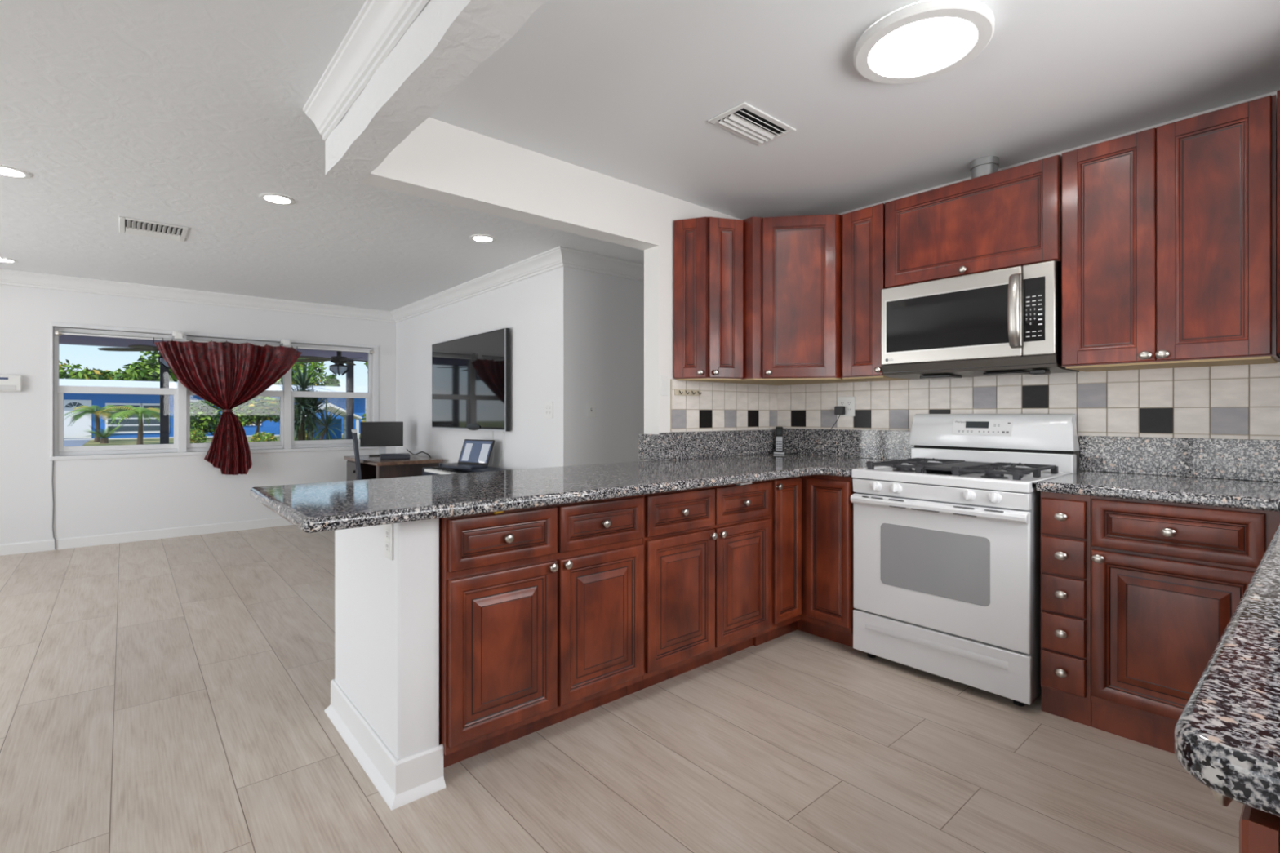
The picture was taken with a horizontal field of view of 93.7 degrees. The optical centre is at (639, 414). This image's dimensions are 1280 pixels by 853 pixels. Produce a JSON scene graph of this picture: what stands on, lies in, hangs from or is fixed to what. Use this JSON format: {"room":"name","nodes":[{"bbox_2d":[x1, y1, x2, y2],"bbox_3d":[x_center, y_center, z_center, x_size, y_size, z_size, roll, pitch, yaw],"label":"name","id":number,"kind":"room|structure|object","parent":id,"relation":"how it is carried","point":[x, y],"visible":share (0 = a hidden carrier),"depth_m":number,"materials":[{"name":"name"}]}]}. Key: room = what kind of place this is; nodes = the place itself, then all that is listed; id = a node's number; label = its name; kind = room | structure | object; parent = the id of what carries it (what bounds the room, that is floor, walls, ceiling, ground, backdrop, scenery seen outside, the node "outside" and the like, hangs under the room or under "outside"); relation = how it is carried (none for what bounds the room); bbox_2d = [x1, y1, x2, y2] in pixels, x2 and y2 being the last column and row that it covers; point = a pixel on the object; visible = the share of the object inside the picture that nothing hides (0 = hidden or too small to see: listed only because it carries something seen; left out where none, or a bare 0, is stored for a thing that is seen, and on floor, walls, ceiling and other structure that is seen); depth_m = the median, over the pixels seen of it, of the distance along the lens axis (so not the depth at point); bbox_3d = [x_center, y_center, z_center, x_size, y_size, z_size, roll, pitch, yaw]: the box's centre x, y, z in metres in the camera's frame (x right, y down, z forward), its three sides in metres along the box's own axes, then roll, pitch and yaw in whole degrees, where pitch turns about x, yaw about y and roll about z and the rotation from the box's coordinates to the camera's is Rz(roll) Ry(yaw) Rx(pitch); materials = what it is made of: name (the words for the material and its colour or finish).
{"room":"kitchen","nodes":[
{"label":"kitchen","id":0,"kind":"room"},
{"bbox_2d":[0,284,395,544],"bbox_3d":[-5.019,-0.120,5.411,5.750,2.600,0.150,0,0,-41],"label":"wall","id":1,"kind":"structure","parent":0,"point":[92,496],"depth_m":5.54,"materials":[{"name":"white paint"}]},
{"bbox_2d":[0,374,22,391],"bbox_3d":[-5.290,-0.262,5.050,0.128,0.139,0.041,0,0,-41],"label":"thermostat","id":2,"kind":"object","parent":1,"relation":"attached to","point":[8,383],"visible":1,"depth_m":5.03,"materials":[{"name":"white plastic"}]},
{"bbox_2d":[51,460,56,549],"bbox_3d":[-5.103,0.789,5.223,0.032,0.774,0.012,0,0,-5],"label":"wire","id":3,"kind":"object","parent":1,"relation":"attached to","point":[52,460],"visible":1,"depth_m":5.22,"materials":[{"name":"grey"}]},
{"bbox_2d":[53,327,177,456],"bbox_3d":[-4.831,-0.203,5.583,0.896,1.135,0.075,0,0,-41],"label":"window","id":4,"kind":"structure","parent":1,"relation":"in","point":[59,391],"depth_m":5.45,"materials":[{"name":"white metal"}]},
{"bbox_2d":[0,517,293,555],"bbox_3d":[-4.965,1.134,5.349,5.450,0.092,0.014,0,0,-41],"label":"baseboard","id":5,"kind":"structure","parent":1,"relation":"attached to","point":[131,536],"depth_m":5.58,"materials":[{"name":"white paint"}]},
{"bbox_2d":[58,332,367,360],"bbox_3d":[-4.982,-1.015,7.322,14.000,0.330,2.700,0,0,-41],"label":"porch roof","id":6,"kind":"structure","parent":1,"relation":"attached to","point":[64,339],"depth_m":7.51,"materials":[{"name":"grey paint"}]},
{"bbox_2d":[97,338,171,368],"bbox_3d":[-5.589,-0.766,7.124,1.272,0.453,1.230,0,0,-41],"label":"ceiling fan","id":7,"kind":"object","parent":6,"relation":"hanging from","point":[133,348],"visible":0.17,"depth_m":6.89,"materials":[{"name":"brown metal"}]},
{"bbox_2d":[295,351,367,375],"bbox_3d":[-4.207,-0.766,8.292,1.230,0.453,1.272,0,0,9],"label":"ceiling fan","id":8,"kind":"object","parent":6,"relation":"hanging from","point":[339,368],"visible":0.84,"depth_m":8.23,"materials":[{"name":"grey"}]},
{"bbox_2d":[49,321,378,460],"bbox_3d":[-4.106,-0.203,6.120,2.740,1.205,0.065,0,0,-41],"label":"trim","id":9,"kind":"structure","parent":1,"relation":"attached to","point":[182,390],"depth_m":5.99,"materials":[{"name":"white wood"}]},
{"bbox_2d":[54,330,373,354],"bbox_3d":[-4.066,-0.734,6.043,2.620,0.116,0.108,0,0,-41],"label":"curtain rod","id":10,"kind":"object","parent":1,"relation":"attached to","point":[177,335],"visible":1,"depth_m":5.72,"materials":[{"name":"white paint"}]},
{"bbox_2d":[153,337,301,475],"bbox_3d":[-4.044,-0.067,5.954,1.221,1.338,0.161,0,0,-41],"label":"curtain","id":11,"kind":"object","parent":10,"relation":"hanging from","point":[227,375],"visible":1,"depth_m":5.92,"materials":[{"name":"red fabric"}]},
{"bbox_2d":[186,336,283,451],"bbox_3d":[-4.149,-0.203,6.169,0.898,1.135,0.075,0,0,-41],"label":"window","id":12,"kind":"structure","parent":1,"relation":"in","point":[278,444],"depth_m":6.23,"materials":[{"name":"white metal"}]},
{"bbox_2d":[0,245,644,323],"bbox_3d":[-2.878,-1.147,5.571,8.735,0.116,3.105,0,0,-7],"label":"trim","id":13,"kind":"structure","parent":1,"relation":"attached to","point":[560,256],"depth_m":5.43,"materials":[{"name":"white paint"}]},
{"bbox_2d":[291,342,372,448],"bbox_3d":[-3.478,-0.203,6.746,0.868,1.135,0.075,0,0,-41],"label":"window","id":14,"kind":"structure","parent":1,"relation":"in","point":[368,396],"depth_m":6.74,"materials":[{"name":"white metal"}]},
{"bbox_2d":[0,0,644,311],"bbox_3d":[-1.402,-1.312,3.200,8.050,0.215,7.920,0,0,-41],"label":"ceiling","id":15,"kind":"structure","parent":0,"point":[180,113],"depth_m":2.98,"materials":[{"name":"white paint"}]},
{"bbox_2d":[0,257,17,262],"bbox_3d":[-4.962,-1.201,4.662,0.176,0.006,0.176,0,0,-41],"label":"recessed light","id":16,"kind":"object","parent":15,"relation":"in","point":[2,260],"visible":1,"depth_m":4.68,"materials":[{"name":"white"}]},
{"bbox_2d":[0,164,31,178],"bbox_3d":[-3.132,-1.201,2.965,0.176,0.006,0.176,0,0,-41],"label":"recessed light","id":17,"kind":"object","parent":15,"relation":"in","point":[5,171],"visible":1,"depth_m":2.98,"materials":[{"name":"white plastic"}]},
{"bbox_2d":[119,216,188,241],"bbox_3d":[-3.163,-1.195,3.901,0.340,0.020,0.400,0,0,-41],"label":"ceiling vent","id":18,"kind":"object","parent":15,"relation":"in","point":[126,225],"visible":1,"depth_m":3.88,"materials":[{"name":"white plastic"}]},
{"bbox_2d":[258,193,295,204],"bbox_3d":[-2.025,-1.201,3.350,0.176,0.006,0.176,0,0,-41],"label":"recessed light","id":19,"kind":"object","parent":15,"relation":"in","point":[274,198],"visible":1,"depth_m":3.34,"materials":[{"name":"white plastic"}]},
{"bbox_2d":[469,235,496,242],"bbox_3d":[-1.075,-1.201,4.101,0.176,0.006,0.176,0,0,-41],"label":"recessed light","id":20,"kind":"object","parent":15,"relation":"in","point":[479,238],"visible":1,"depth_m":4.09,"materials":[{"name":"white"}]},
{"bbox_2d":[334,518,439,759],"bbox_3d":[-0.387,0.743,2.614,1.556,0.874,0.732,0,0,-41],"label":"wall","id":21,"kind":"structure","parent":0,"point":[387,611],"depth_m":1.91,"materials":[{"name":"white paint"}]},
{"bbox_2d":[324,679,445,810],"bbox_3d":[-0.413,1.117,2.591,1.546,0.126,0.792,0,0,-41],"label":"baseboard","id":22,"kind":"structure","parent":21,"relation":"attached to","point":[407,780],"depth_m":1.90,"materials":[{"name":"white paint"}]},
{"bbox_2d":[384,524,393,560],"bbox_3d":[-0.791,0.395,1.885,0.008,0.116,0.072,0,0,-41],"label":"wall outlet","id":23,"kind":"object","parent":21,"relation":"attached to","point":[388,528],"visible":0.84,"depth_m":1.87,"materials":[{"name":"white plastic"}]},
{"bbox_2d":[385,528,389,538],"bbox_3d":[-0.793,0.375,1.883,0.002,0.028,0.030,0,0,-41],"label":"socket","id":24,"kind":"object","parent":23,"relation":"attached to","point":[387,531],"depth_m":1.88,"materials":[{"name":"white plastic"}]},
{"bbox_2d":[385,542,389,551],"bbox_3d":[-0.793,0.415,1.883,0.002,0.028,0.030,0,0,-41],"label":"socket","id":25,"kind":"object","parent":23,"relation":"attached to","point":[387,544],"depth_m":1.88,"materials":[{"name":"white plastic"}]},
{"bbox_2d":[324,0,546,183],"bbox_3d":[-0.150,-1.190,1.217,0.140,0.459,3.280,0,0,-41],"label":"ceiling beam","id":26,"kind":"structure","parent":0,"point":[447,40],"depth_m":1.74,"materials":[{"name":"white paint"}]},
{"bbox_2d":[302,0,429,141],"bbox_3d":[-0.228,-1.153,1.146,0.081,0.104,3.275,0,0,-41],"label":"trim","id":27,"kind":"structure","parent":26,"relation":"attached to","point":[379,26],"depth_m":1.93,"materials":[{"name":"white paint"}]},
{"bbox_2d":[395,270,552,469],"bbox_3d":[-1.726,-0.120,5.877,0.150,2.600,3.440,0,0,-41],"label":"wall","id":28,"kind":"structure","parent":0,"point":[524,307],"depth_m":5.20,"materials":[{"name":"white paint"}]},
{"bbox_2d":[431,328,509,465],"bbox_3d":[-1.597,-0.137,5.552,0.075,1.157,1.560,0,0,-41],"label":"television","id":29,"kind":"object","parent":28,"relation":"attached to","point":[470,375],"visible":0.98,"depth_m":5.40,"materials":[{"name":"black plastic"}]},
{"bbox_2d":[544,401,552,417],"bbox_3d":[-0.693,-0.035,4.555,0.008,0.125,0.110,0,0,-41],"label":"wall outlet","id":30,"kind":"object","parent":28,"relation":"attached to","point":[548,405],"visible":1,"depth_m":4.55,"materials":[{"name":"white plastic"}]},
{"bbox_2d":[360,117,768,461],"bbox_3d":[0.504,-0.120,3.857,4.305,2.600,0.130,0,0,-41],"label":"wall","id":31,"kind":"structure","parent":0,"point":[439,161],"depth_m":3.01,"materials":[{"name":"white paint"}]},
{"bbox_2d":[660,375,668,395],"bbox_3d":[0.143,-0.167,3.455,0.058,0.118,0.009,0,0,-41],"label":"wall switch","id":32,"kind":"object","parent":31,"relation":"attached to","point":[664,379],"visible":1,"depth_m":3.45,"materials":[{"name":"white plastic"}]},
{"bbox_2d":[674,217,742,382],"bbox_3d":[0.399,-0.666,3.491,0.316,0.932,0.280,0,0,-41],"label":"upper cabinet","id":33,"kind":"object","parent":31,"relation":"attached to","point":[708,251],"visible":1,"depth_m":3.46,"materials":[{"name":"brown wood"}]},
{"bbox_2d":[670,378,777,431],"bbox_3d":[0.565,-0.052,3.815,1.013,0.308,0.012,0,0,-41],"label":"backsplash","id":34,"kind":"structure","parent":31,"relation":"attached to","point":[720,406],"depth_m":3.77,"materials":[{"name":"beige tile"}]},
{"bbox_2d":[674,389,701,395],"bbox_3d":[0.294,-0.129,3.549,0.215,0.034,0.037,0,0,-41],"label":"hook rail","id":35,"kind":"object","parent":34,"relation":"attached to","point":[677,392],"visible":1,"depth_m":3.55,"materials":[{"name":"beige plastic"}]},
{"bbox_2d":[552,266,644,466],"bbox_3d":[0.430,-0.120,5.364,2.750,2.600,0.150,0,0,-41],"label":"wall","id":36,"kind":"structure","parent":0,"point":[598,318],"depth_m":4.61,"materials":[{"name":"white paint"}]},
{"bbox_2d":[586,401,595,417],"bbox_3d":[-0.367,-0.037,4.566,0.075,0.120,0.018,0,0,-41],"label":"wall switch","id":37,"kind":"object","parent":36,"relation":"attached to","point":[590,405],"visible":1,"depth_m":4.56,"materials":[{"name":"white plastic"}]},
{"bbox_2d":[0,524,1243,852],"bbox_3d":[-1.392,1.240,3.189,8.350,0.120,8.250,0,0,-41],"label":"floor","id":38,"kind":"structure","parent":0,"point":[172,695],"depth_m":2.08,"materials":[{"name":"beige tile"}]},
{"bbox_2d":[351,429,362,479],"bbox_3d":[-2.536,0.661,5.790,0.442,1.039,0.380,0,0,-27],"label":"desk chair","id":39,"kind":"object","parent":38,"relation":"on","point":[353,431],"visible":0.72,"depth_m":5.55,"materials":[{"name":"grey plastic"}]},
{"bbox_2d":[343,454,442,480],"bbox_3d":[-2.544,0.810,6.133,0.626,0.740,1.105,0,0,-41],"label":"desk","id":40,"kind":"object","parent":38,"relation":"on","point":[371,467],"visible":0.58,"depth_m":5.80,"materials":[{"name":"brown wood"}]},
{"bbox_2d":[360,422,403,456],"bbox_3d":[-2.748,0.259,6.385,0.420,0.362,0.160,0,0,-24],"label":"monitor","id":41,"kind":"object","parent":40,"relation":"on","point":[382,435],"visible":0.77,"depth_m":6.38,"materials":[{"name":"black plastic"}]},
{"bbox_2d":[380,453,409,459],"bbox_3d":[-2.456,0.418,6.014,0.270,0.042,0.240,0,0,-24],"label":"box","id":42,"kind":"object","parent":40,"relation":"on","point":[397,455],"visible":1,"depth_m":5.91,"materials":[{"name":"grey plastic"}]},
{"bbox_2d":[406,448,431,457],"bbox_3d":[-2.360,0.406,6.301,0.068,0.065,0.735,0,0,-39],"label":"cable","id":43,"kind":"object","parent":40,"relation":"on","point":[406,449],"visible":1,"depth_m":6.17,"materials":[{"name":"black plastic"}]},
{"bbox_2d":[422,462,511,475],"bbox_3d":[-1.363,0.816,4.942,0.364,0.742,1.350,0,0,-41],"label":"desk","id":44,"kind":"object","parent":38,"relation":"on","point":[428,470],"visible":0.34,"depth_m":5.07,"materials":[{"name":"grey plastic"}]},
{"bbox_2d":[441,439,494,469],"bbox_3d":[-1.452,0.331,5.071,0.360,0.227,0.262,0,0,32],"label":"laptop","id":45,"kind":"object","parent":44,"relation":"on","point":[475,454],"visible":1,"depth_m":5.11,"materials":[{"name":"grey plastic"}]},
{"bbox_2d":[439,494,644,768],"bbox_3d":[-0.487,0.743,2.385,0.828,0.874,0.669,0,0,-41],"label":"base cabinet","id":46,"kind":"object","parent":38,"relation":"on","point":[541,609],"visible":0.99,"depth_m":2.10,"materials":[{"name":"brown wood"}]},
{"bbox_2d":[626,480,771,695],"bbox_3d":[0.144,0.743,2.928,0.834,0.874,0.669,0,0,-41],"label":"base cabinet","id":47,"kind":"object","parent":38,"relation":"on","point":[708,550],"visible":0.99,"depth_m":2.66,"materials":[{"name":"brown wood"}]},
{"bbox_2d":[753,475,855,647],"bbox_3d":[0.908,0.743,3.428,0.972,0.874,0.908,0,0,-41],"label":"base cabinet","id":48,"kind":"object","parent":38,"relation":"on","point":[811,517],"visible":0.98,"depth_m":3.04,"materials":[{"name":"brown wood"}]},
{"bbox_2d":[249,428,914,533],"bbox_3d":[0.052,0.199,2.831,3.083,0.210,1.126,0,0,-41],"label":"countertop","id":49,"kind":"structure","parent":48,"relation":"on","point":[685,460],"depth_m":2.50,"materials":[{"name":"grey stone"}]},
{"bbox_2d":[493,511,503,514],"bbox_3d":[-0.474,0.321,2.009,0.033,0.022,0.012,0,0,-41],"label":"sticker","id":50,"kind":"object","parent":49,"relation":"on","point":[499,512],"visible":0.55,"depth_m":2.00,"materials":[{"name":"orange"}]},
{"bbox_2d":[736,482,751,485],"bbox_3d":[0.491,0.322,2.830,0.087,0.016,0.026,0,0,-41],"label":"paper scrap","id":51,"kind":"object","parent":49,"relation":"on","point":[740,484],"visible":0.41,"depth_m":2.81,"materials":[{"name":"white paper"}]},
{"bbox_2d":[767,426,784,453],"bbox_3d":[0.902,0.173,4.030,0.137,0.181,0.086,0,0,14],"label":"cordless phone","id":52,"kind":"object","parent":49,"relation":"on","point":[779,449],"visible":0.98,"depth_m":4.02,"materials":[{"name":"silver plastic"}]},
{"bbox_2d":[784,406,844,453],"bbox_3d":[1.110,0.105,3.866,0.426,0.314,0.042,0,0,41],"label":"charger","id":53,"kind":"object","parent":49,"relation":"on","point":[840,411],"visible":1,"depth_m":3.74,"materials":[{"name":"black plastic"}]},
{"bbox_2d":[850,413,1079,706],"bbox_3d":[1.535,0.588,2.855,0.730,1.184,0.756,0,0,-41],"label":"gas stove","id":54,"kind":"object","parent":38,"relation":"on","point":[947,538],"visible":0.99,"depth_m":2.65,"materials":[{"name":"white metal"}]},
{"bbox_2d":[851,462,1073,493],"bbox_3d":[1.509,0.286,2.833,0.617,0.044,0.756,0,0,-41],"label":"cooktop","id":55,"kind":"object","parent":54,"relation":"in","point":[928,478],"depth_m":2.64,"materials":[{"name":"white metal"}]},
{"bbox_2d":[1040,491,1091,726],"bbox_3d":[1.872,0.743,2.517,0.699,0.874,0.162,0,0,-41],"label":"base cabinet","id":56,"kind":"object","parent":38,"relation":"on","point":[1065,518],"visible":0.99,"depth_m":2.30,"materials":[{"name":"brown wood"}]},
{"bbox_2d":[1091,496,1279,754],"bbox_3d":[2.105,0.743,2.243,0.703,0.874,0.554,0,0,-41],"label":"base cabinet","id":57,"kind":"object","parent":38,"relation":"on","point":[1168,580],"visible":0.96,"depth_m":2.10,"materials":[{"name":"brown wood"}]},
{"bbox_2d":[1211,789,1279,852],"bbox_3d":[1.460,0.743,0.912,2.067,0.874,0.679,0,0,-41],"label":"base cabinet","id":58,"kind":"object","parent":38,"relation":"on","point":[1259,830],"visible":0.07,"depth_m":0.47,"materials":[{"name":"brown wood"}]},
{"bbox_2d":[1035,435,1279,817],"bbox_3d":[1.490,0.202,1.397,2.776,0.204,1.406,0,0,-41],"label":"countertop","id":59,"kind":"structure","parent":58,"relation":"on","point":[1227,732],"depth_m":0.80,"materials":[{"name":"grey stone"}]},
{"bbox_2d":[429,0,1279,219],"bbox_3d":[0.958,-1.345,2.084,2.690,0.150,3.150,0,0,-41],"label":"ceiling","id":60,"kind":"structure","parent":0,"point":[627,91],"depth_m":2.36,"materials":[{"name":"white paint"}]},
{"bbox_2d":[708,102,795,146],"bbox_3d":[0.495,-1.261,2.626,0.360,0.017,0.200,0,0,-41],"label":"ceiling vent","id":61,"kind":"object","parent":60,"relation":"in","point":[744,120],"visible":1,"depth_m":2.61,"materials":[{"name":"white plastic"}]},
{"bbox_2d":[853,0,995,84],"bbox_3d":[0.951,-1.252,2.030,0.430,0.036,0.430,0,0,-41],"label":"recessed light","id":62,"kind":"object","parent":60,"relation":"in","point":[928,39],"visible":1,"depth_m":1.99,"materials":[{"name":"white plastic"}]},
{"bbox_2d":[868,17,977,76],"bbox_3d":[0.951,-1.240,2.030,0.334,0.008,0.334,0,0,-41],"label":"diffuser","id":63,"kind":"object","parent":62,"relation":"attached to","point":[918,46],"depth_m":2.02,"materials":[{"name":"white plastic"}]},
{"bbox_2d":[777,90,1277,472],"bbox_3d":[2.034,-0.120,3.010,0.150,2.600,3.150,0,0,-41],"label":"wall","id":64,"kind":"structure","parent":0,"point":[1076,452],"depth_m":2.84,"materials":[{"name":"white paint"}]},
{"bbox_2d":[716,213,864,385],"bbox_3d":[0.912,-0.668,3.666,0.686,0.937,0.684,0,0,-41],"label":"upper cabinet","id":65,"kind":"object","parent":64,"relation":"attached to","point":[792,264],"visible":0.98,"depth_m":3.43,"materials":[{"name":"brown wood"}]},
{"bbox_2d":[840,203,909,381],"bbox_3d":[1.335,-0.666,3.405,0.386,0.932,0.257,0,0,-41],"label":"upper cabinet","id":66,"kind":"object","parent":64,"relation":"attached to","point":[863,230],"visible":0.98,"depth_m":3.30,"materials":[{"name":"brown wood"}]},
{"bbox_2d":[884,154,1062,288],"bbox_3d":[1.681,-0.901,3.004,0.386,0.462,0.789,0,0,-41],"label":"upper cabinet","id":67,"kind":"object","parent":64,"relation":"attached to","point":[1011,217],"visible":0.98,"depth_m":2.85,"materials":[{"name":"brown wood"}]},
{"bbox_2d":[880,260,1079,379],"bbox_3d":[1.652,-0.423,2.985,0.430,0.487,0.786,0,0,-41],"label":"microwave oven","id":68,"kind":"object","parent":67,"relation":"attached to","point":[1004,322],"visible":1,"depth_m":2.83,"materials":[{"name":"silver metal"}]},
{"bbox_2d":[969,155,999,178],"bbox_3d":[1.727,-1.200,3.006,0.128,0.135,0.128,0,0,-41],"label":"vent duct","id":69,"kind":"object","parent":67,"relation":"attached to","point":[984,166],"visible":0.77,"depth_m":2.96,"materials":[{"name":"silver metal"}]},
{"bbox_2d":[777,360,1279,439],"bbox_3d":[1.974,-0.080,2.955,0.012,0.364,3.135,0,0,-41],"label":"backsplash","id":70,"kind":"structure","parent":64,"relation":"attached to","point":[1235,402],"depth_m":2.80,"materials":[{"name":"beige tile"}]},
{"bbox_2d":[837,396,854,416],"bbox_3d":[1.284,-0.050,3.739,0.008,0.122,0.118,0,0,-41],"label":"wall outlet","id":71,"kind":"object","parent":70,"relation":"attached to","point":[848,402],"visible":0.86,"depth_m":3.73,"materials":[{"name":"white plastic"}]},
{"bbox_2d":[840,400,844,405],"bbox_3d":[1.267,-0.070,3.754,0.002,0.028,0.030,0,0,-41],"label":"socket","id":72,"kind":"object","parent":71,"relation":"attached to","point":[842,402],"depth_m":3.75,"materials":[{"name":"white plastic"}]},
{"bbox_2d":[846,400,851,405],"bbox_3d":[1.297,-0.070,3.719,0.002,0.028,0.030,0,0,-41],"label":"socket","id":73,"kind":"object","parent":71,"relation":"attached to","point":[848,402],"depth_m":3.72,"materials":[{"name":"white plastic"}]},
{"bbox_2d":[846,407,851,412],"bbox_3d":[1.297,-0.030,3.719,0.002,0.028,0.030,0,0,-41],"label":"socket","id":74,"kind":"object","parent":71,"relation":"attached to","point":[848,409],"depth_m":3.72,"materials":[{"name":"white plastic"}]},
{"bbox_2d":[1062,94,1279,372],"bbox_3d":[2.151,-0.666,2.458,0.386,0.932,0.640,0,0,-41],"label":"upper cabinet","id":75,"kind":"object","parent":64,"relation":"attached to","point":[1169,231],"visible":1,"depth_m":2.31,"materials":[{"name":"brown wood"}]},
{"bbox_2d":[1276,89,1279,355],"bbox_3d":[2.505,-0.666,1.850,0.641,0.932,0.736,0,0,-41],"label":"upper cabinet","id":76,"kind":"object","parent":64,"relation":"attached to","point":[1277,91],"visible":1,"depth_m":2.09,"materials":[{"name":"brown wood"}]},
{"label":"outside","id":77,"kind":"structure","parent":0,"visible":0},
{"bbox_2d":[57,440,88,456],"bbox_3d":[-22.280,1.326,15.657,10.650,0.008,32.400,0,0,-41],"label":"driveway","id":78,"kind":"structure","parent":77,"point":[66,442],"depth_m":27.99,"materials":[{"name":"grey concrete"}]},
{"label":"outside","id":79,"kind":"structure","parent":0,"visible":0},
{"bbox_2d":[81,435,359,455],"bbox_3d":[-34.564,1.430,47.831,130.000,0.200,102.400,0,0,-41],"label":"ground","id":80,"kind":"structure","parent":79,"point":[148,441],"depth_m":28.99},
{"bbox_2d":[58,359,120,380],"bbox_3d":[-43.649,-1.543,45.500,7.830,5.768,4.803,0,0,-26],"label":"leafy tree","id":81,"kind":"object","parent":80,"relation":"on","point":[86,374],"visible":0.23,"depth_m":45.33,"materials":[{"name":"green plant"}]},
{"bbox_2d":[63,404,127,441],"bbox_3d":[-26.516,0.426,29.181,2.595,1.823,3.001,0,0,-5],"label":"palm tree","id":82,"kind":"object","parent":80,"relation":"on","point":[93,409],"visible":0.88,"depth_m":29.14,"materials":[{"name":"green plant"}]},
{"bbox_2d":[84,424,124,444],"bbox_3d":[-24.479,0.875,27.389,1.499,0.911,1.642,0,0,3],"label":"cycad","id":83,"kind":"object","parent":80,"relation":"on","point":[103,441],"visible":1,"depth_m":27.31,"materials":[{"name":"green plant"}]},
{"bbox_2d":[120,366,150,381],"bbox_3d":[-48.099,-1.674,56.605,4.985,6.028,3.438,0,0,-41],"label":"leafy tree","id":84,"kind":"object","parent":80,"relation":"on","point":[126,368],"visible":0.02,"depth_m":56.26,"materials":[{"name":"green plant"}]},
{"bbox_2d":[99,404,173,444],"bbox_3d":[-21.696,0.461,26.057,2.940,1.754,2.990,0,0,-41],"label":"palm tree","id":85,"kind":"object","parent":80,"relation":"on","point":[138,411],"visible":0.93,"depth_m":25.88,"materials":[{"name":"green plant"}]},
{"bbox_2d":[112,351,177,382],"bbox_3d":[-34.556,-2.339,45.692,8.892,7.354,5.244,0,0,-14],"label":"leafy tree","id":86,"kind":"object","parent":80,"relation":"on","point":[151,367],"visible":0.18,"depth_m":43.74,"materials":[{"name":"green plant"}]},
{"bbox_2d":[190,426,207,443],"bbox_3d":[-17.976,0.920,24.104,0.946,0.819,0.987,0,0,-41],"label":"shrub","id":87,"kind":"object","parent":80,"relation":"on","point":[200,436],"visible":0.52,"depth_m":24.03,"materials":[{"name":"green plant"}]},
{"bbox_2d":[190,400,222,437],"bbox_3d":[-23.871,0.229,32.859,2.127,2.250,2.195,0,0,-41],"label":"leafy tree","id":88,"kind":"object","parent":80,"relation":"on","point":[207,417],"visible":0.7,"depth_m":32.53,"materials":[{"name":"green plant"}]},
{"bbox_2d":[58,378,367,439],"bbox_3d":[-29.355,-0.370,38.328,21.700,3.400,8.200,0,0,-41],"label":"house","id":89,"kind":"structure","parent":80,"relation":"on","point":[71,401],"depth_m":34.38,"materials":[{"name":"blue"}]},
{"bbox_2d":[231,396,279,440],"bbox_3d":[-15.800,0.245,25.105,2.660,2.231,2.134,0,0,-41],"label":"leafy tree","id":90,"kind":"object","parent":80,"relation":"on","point":[263,410],"visible":0.73,"depth_m":24.60,"materials":[{"name":"green plant"}]},
{"bbox_2d":[248,431,276,449],"bbox_3d":[-12.908,0.953,20.559,0.862,0.754,0.844,0,0,-15],"label":"shrub","id":91,"kind":"object","parent":80,"relation":"on","point":[260,437],"visible":0.44,"depth_m":20.41,"materials":[{"name":"green plant"}]},
{"bbox_2d":[273,358,326,386],"bbox_3d":[-29.548,-2.510,50.408,5.436,7.714,5.805,0,0,-41],"label":"leafy tree","id":92,"kind":"object","parent":80,"relation":"on","point":[311,366],"visible":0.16,"depth_m":49.64,"materials":[{"name":"green plant"}]},
{"bbox_2d":[270,362,359,448],"bbox_3d":[-8.638,-0.083,15.924,2.463,2.858,2.119,0,0,-25],"label":"yucca","id":93,"kind":"object","parent":80,"relation":"on","point":[302,406],"visible":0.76,"depth_m":15.78,"materials":[{"name":"green plant"}]},
{"bbox_2d":[293,403,361,439],"bbox_3d":[-16.505,0.380,31.444,2.800,1.900,2.800,0,0,-41],"label":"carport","id":94,"kind":"object","parent":80,"relation":"on","point":[338,433],"visible":0.37,"depth_m":32.46,"materials":[{"name":"white"}]},
{"bbox_2d":[321,373,340,386],"bbox_3d":[-25.663,-1.062,49.857,2.001,4.818,2.043,0,0,-41],"label":"leafy tree","id":95,"kind":"object","parent":80,"relation":"on","point":[330,380],"visible":0.33,"depth_m":49.53,"materials":[{"name":"green plant"}]},
{"bbox_2d":[360,361,367,422],"bbox_3d":[-12.229,-1.070,29.620,2.175,4.823,3.485,0,0,7],"label":"leafy tree","id":96,"kind":"object","parent":80,"relation":"on","point":[366,363],"visible":0.02,"depth_m":28.49,"materials":[{"name":"green plant"}]},
{"bbox_3d":[-4.966,1.405,7.304,12.000,0.250,2.650,0,0,-41],"label":"porch slab","id":97,"kind":"object","parent":80,"relation":"on","visible":0},
{"bbox_2d":[160,355,168,444],"bbox_3d":[-6.203,0.215,7.822,0.130,2.130,0.130,0,0,-41],"label":"porch post","id":98,"kind":"object","parent":97,"relation":"on","point":[164,373],"visible":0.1,"depth_m":7.79,"materials":[{"name":"grey paint"}]},
{"bbox_2d":[346,359,354,439],"bbox_3d":[-4.494,0.215,9.293,0.130,2.130,0.130,0,0,-41],"label":"porch post","id":99,"kind":"object","parent":97,"relation":"on","point":[350,374],"visible":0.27,"depth_m":9.26,"materials":[{"name":"grey paint"}]},
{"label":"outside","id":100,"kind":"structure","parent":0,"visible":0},
{"bbox_2d":[63,433,359,439],"bbox_3d":[-26.100,1.320,34.929,34.000,0.020,1.800,0,0,-41],"label":"sidewalk","id":101,"kind":"structure","parent":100,"point":[342,433],"depth_m":32.88,"materials":[{"name":"grey concrete"}]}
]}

